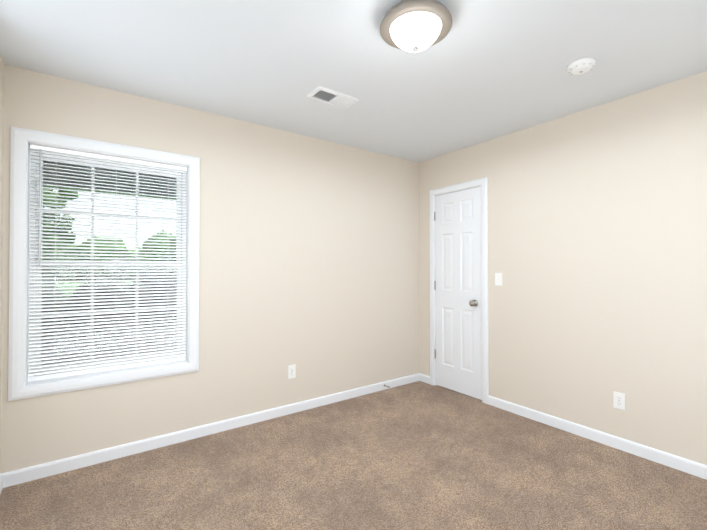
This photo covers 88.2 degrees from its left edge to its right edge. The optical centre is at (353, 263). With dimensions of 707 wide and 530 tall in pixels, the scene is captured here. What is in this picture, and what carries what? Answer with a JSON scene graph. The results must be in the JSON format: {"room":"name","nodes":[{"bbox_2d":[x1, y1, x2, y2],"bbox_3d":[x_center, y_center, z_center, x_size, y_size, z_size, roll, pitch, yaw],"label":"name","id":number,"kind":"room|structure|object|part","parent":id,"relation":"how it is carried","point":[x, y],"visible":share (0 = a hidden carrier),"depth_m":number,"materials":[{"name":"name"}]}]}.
{"room":"empty bedroom","nodes":[
{"label":"empty bedroom","id":0,"kind":"room"},
{"bbox_2d":[0,55,3,459],"bbox_3d":[-1.004,0.048,0.550,0.160,2.440,3.706,0,-1,-36],"label":"wall","id":1,"kind":"structure","parent":0,"point":[1,142],"depth_m":2.07,"materials":[{"name":"beige paint"}]},
{"bbox_2d":[0,475,2,493],"bbox_3d":[-0.977,1.229,0.648,0.013,0.080,3.533,0,-1,-36],"label":"baseboard","id":2,"kind":"structure","parent":1,"relation":"attached to","point":[1,482],"depth_m":2.05,"materials":[{"name":"white wood"}]},
{"bbox_2d":[0,64,418,473],"bbox_3d":[-0.690,0.074,3.160,3.723,2.440,0.160,0,-1,-36],"label":"wall","id":3,"kind":"structure","parent":0,"point":[309,258],"depth_m":2.97,"materials":[{"name":"beige paint"}]},
{"bbox_2d":[8,126,199,400],"bbox_3d":[-1.621,0.001,2.484,1.039,1.591,0.189,0,-1,-36],"label":"window","id":4,"kind":"structure","parent":3,"relation":"in","point":[18,389],"depth_m":2.40,"materials":[{"name":"white"}]},
{"bbox_2d":[39,149,41,265],"bbox_3d":[-1.906,-0.342,2.217,0.009,0.708,0.016,0,-1,-36],"label":"blind wand","id":5,"kind":"object","parent":4,"relation":"hanging from","point":[40,208],"visible":1,"depth_m":2.21,"materials":[{"name":"grey plastic"}]},
{"bbox_2d":[54,153,56,370],"bbox_3d":[-1.853,-0.012,2.266,0.002,1.368,0.002,0,-1,-36],"label":"blind cord","id":6,"kind":"object","parent":4,"relation":"hanging from","point":[56,153],"depth_m":2.27,"materials":[{"name":"white fabric"}]},
{"bbox_3d":[-1.602,-0.020,2.459,0.879,1.396,0.026,0,-1,-36],"label":"window blind rails","id":7,"kind":"part","parent":4,"relation":"part of","materials":[{"name":"white plastic"}]},
{"bbox_3d":[-1.597,-0.007,2.452,0.873,1.336,0.001,0,-1,-36],"label":"window blind slat edges","id":8,"kind":"part","parent":4,"relation":"part of","materials":[{"name":"white plastic"}]},
{"bbox_3d":[-1.638,0.339,2.505,0.833,0.714,0.024,0,-1,-36],"label":"window sash","id":9,"kind":"part","parent":4,"relation":"part of","materials":[{"name":"white plastic"}]},
{"bbox_3d":[-1.656,-0.336,2.537,0.833,0.714,0.024,0,-1,-36],"label":"window sash","id":10,"kind":"part","parent":4,"relation":"part of","materials":[{"name":"white plastic"}]},
{"bbox_3d":[-1.638,0.334,2.505,0.781,0.644,0.004,0,-1,-36],"label":"sash glass","id":11,"kind":"part","parent":4,"relation":"part of","materials":[{"name":"clear glass"}]},
{"bbox_3d":[-1.656,-0.334,2.536,0.781,0.650,0.004,0,-1,-36],"label":"sash glass","id":12,"kind":"part","parent":4,"relation":"part of","materials":[{"name":"clear glass"}]},
{"bbox_2d":[115,161,116,356],"bbox_3d":[-1.597,-0.010,2.451,0.002,1.368,0.002,0,-1,-36],"label":"blind cord","id":13,"kind":"object","parent":4,"relation":"hanging from","point":[115,298],"depth_m":2.46,"materials":[{"name":"white fabric"}]},
{"bbox_2d":[167,176,168,314],"bbox_3d":[-1.341,-0.008,2.636,0.002,1.368,0.002,0,-1,-36],"label":"blind cord","id":14,"kind":"object","parent":4,"relation":"hanging from","point":[168,176],"depth_m":2.64,"materials":[{"name":"white fabric"}]},
{"bbox_2d":[0,373,419,487],"bbox_3d":[-0.639,1.254,3.078,3.403,0.080,0.013,0,-1,-36],"label":"baseboard","id":15,"kind":"structure","parent":3,"relation":"attached to","point":[27,474],"depth_m":2.62,"materials":[{"name":"white wood"}]},
{"bbox_2d":[288,364,295,378],"bbox_3d":[-0.533,0.937,3.160,0.070,0.114,0.008,0,-1,-36],"label":"electrical outlet","id":16,"kind":"object","parent":3,"relation":"attached to","point":[291,371],"visible":1,"depth_m":3.16,"materials":[{"name":"white plastic"}]},
{"bbox_2d":[0,381,706,529],"bbox_3d":[0.394,1.329,1.644,3.723,0.100,3.866,0,-1,-36],"label":"floor","id":17,"kind":"structure","parent":0,"point":[418,455],"depth_m":2.15,"materials":[{"name":"carpet"}]},
{"bbox_2d":[0,0,706,162],"bbox_3d":[0.662,-1.209,1.863,4.383,0.100,3.866,0,-1,-36],"label":"ceiling","id":18,"kind":"structure","parent":0,"point":[484,71],"depth_m":2.06,"materials":[{"name":"white paint"}]},
{"bbox_2d":[307,86,359,108],"bbox_3d":[-0.140,-1.147,2.532,0.330,0.010,0.174,0,-1,-36],"label":"ceiling vent","id":19,"kind":"object","parent":18,"relation":"in","point":[328,96],"visible":1,"depth_m":2.52,"materials":[{"name":"white metal"}]},
{"bbox_2d":[380,0,452,51],"bbox_3d":[0.290,-1.077,1.704,0.335,0.168,0.335,0,-1,-36],"label":"lamp","id":20,"kind":"object","parent":18,"relation":"attached to","point":[413,25],"visible":1,"depth_m":1.63,"materials":[{"name":"white glass"}]},
{"bbox_2d":[567,57,595,74],"bbox_3d":[1.321,-1.134,2.115,0.144,0.044,0.144,0,-1,-36],"label":"smoke detector","id":21,"kind":"object","parent":18,"relation":"attached to","point":[581,66],"visible":1,"depth_m":2.08,"materials":[{"name":"white plastic"}]},
{"bbox_2d":[419,71,706,464],"bbox_3d":[1.870,0.069,2.622,0.120,2.440,3.706,0,-1,-36],"label":"wall","id":22,"kind":"structure","parent":0,"point":[597,237],"depth_m":2.62,"materials":[{"name":"beige paint"}]},
{"bbox_2d":[434,187,481,399],"bbox_3d":[1.029,0.280,3.663,0.102,2.015,0.572,0,-1,-36],"label":"door","id":23,"kind":"structure","parent":22,"relation":"in","point":[458,301],"depth_m":3.65,"materials":[{"name":"white wood"}]},
{"bbox_3d":[0.871,0.227,3.897,0.011,1.568,0.011,0,-1,-36],"label":"door hinges","id":24,"kind":"part","parent":23,"relation":"part of","materials":[{"name":"silver metal"}]},
{"bbox_3d":[1.141,0.378,3.477,0.067,0.066,0.066,0,-1,-36],"label":"knob","id":25,"kind":"part","parent":23,"relation":"part of","materials":[{"name":"silver metal"}]},
{"bbox_2d":[429,177,488,403],"bbox_3d":[1.082,0.250,3.698,0.137,2.100,0.711,0,-1,-36],"label":"door frame","id":26,"kind":"structure","parent":22,"relation":"attached to","point":[482,183],"depth_m":3.43,"materials":[{"name":"white wood"}]},
{"bbox_2d":[495,273,501,285],"bbox_3d":[1.305,0.141,3.287,0.018,0.114,0.070,0,-1,-36],"label":"switch plate","id":27,"kind":"object","parent":22,"relation":"attached to","point":[498,279],"visible":1,"depth_m":3.29,"materials":[{"name":"white plastic"}]},
{"bbox_2d":[419,373,706,479],"bbox_3d":[1.773,1.249,2.631,0.013,0.080,3.533,0,-1,-36],"label":"baseboard","id":28,"kind":"structure","parent":22,"relation":"attached to","point":[694,468],"depth_m":2.59,"materials":[{"name":"white wood"}]},
{"bbox_2d":[613,391,624,409],"bbox_3d":[1.847,0.954,2.534,0.008,0.114,0.070,0,-1,-36],"label":"electrical outlet","id":29,"kind":"object","parent":22,"relation":"attached to","point":[618,400],"visible":1,"depth_m":2.53,"materials":[{"name":"white plastic"}]},
{"label":"outside","id":30,"kind":"structure","parent":0,"visible":0},
{"bbox_2d":[41,161,176,364],"bbox_3d":[-27.399,-3.019,37.609,125.111,12.877,86.914,0,-1,-36],"label":"scenery","id":31,"kind":"structure","parent":30,"point":[103,256],"depth_m":4.75,"materials":[{"name":"green plant"}]},
{"bbox_3d":[-25.076,-4.781,28.777,7.034,6.434,6.933,0,-1,-36],"label":"tree crown","id":32,"kind":"part","parent":31,"relation":"part of","materials":[{"name":"green plant"}]}
]}

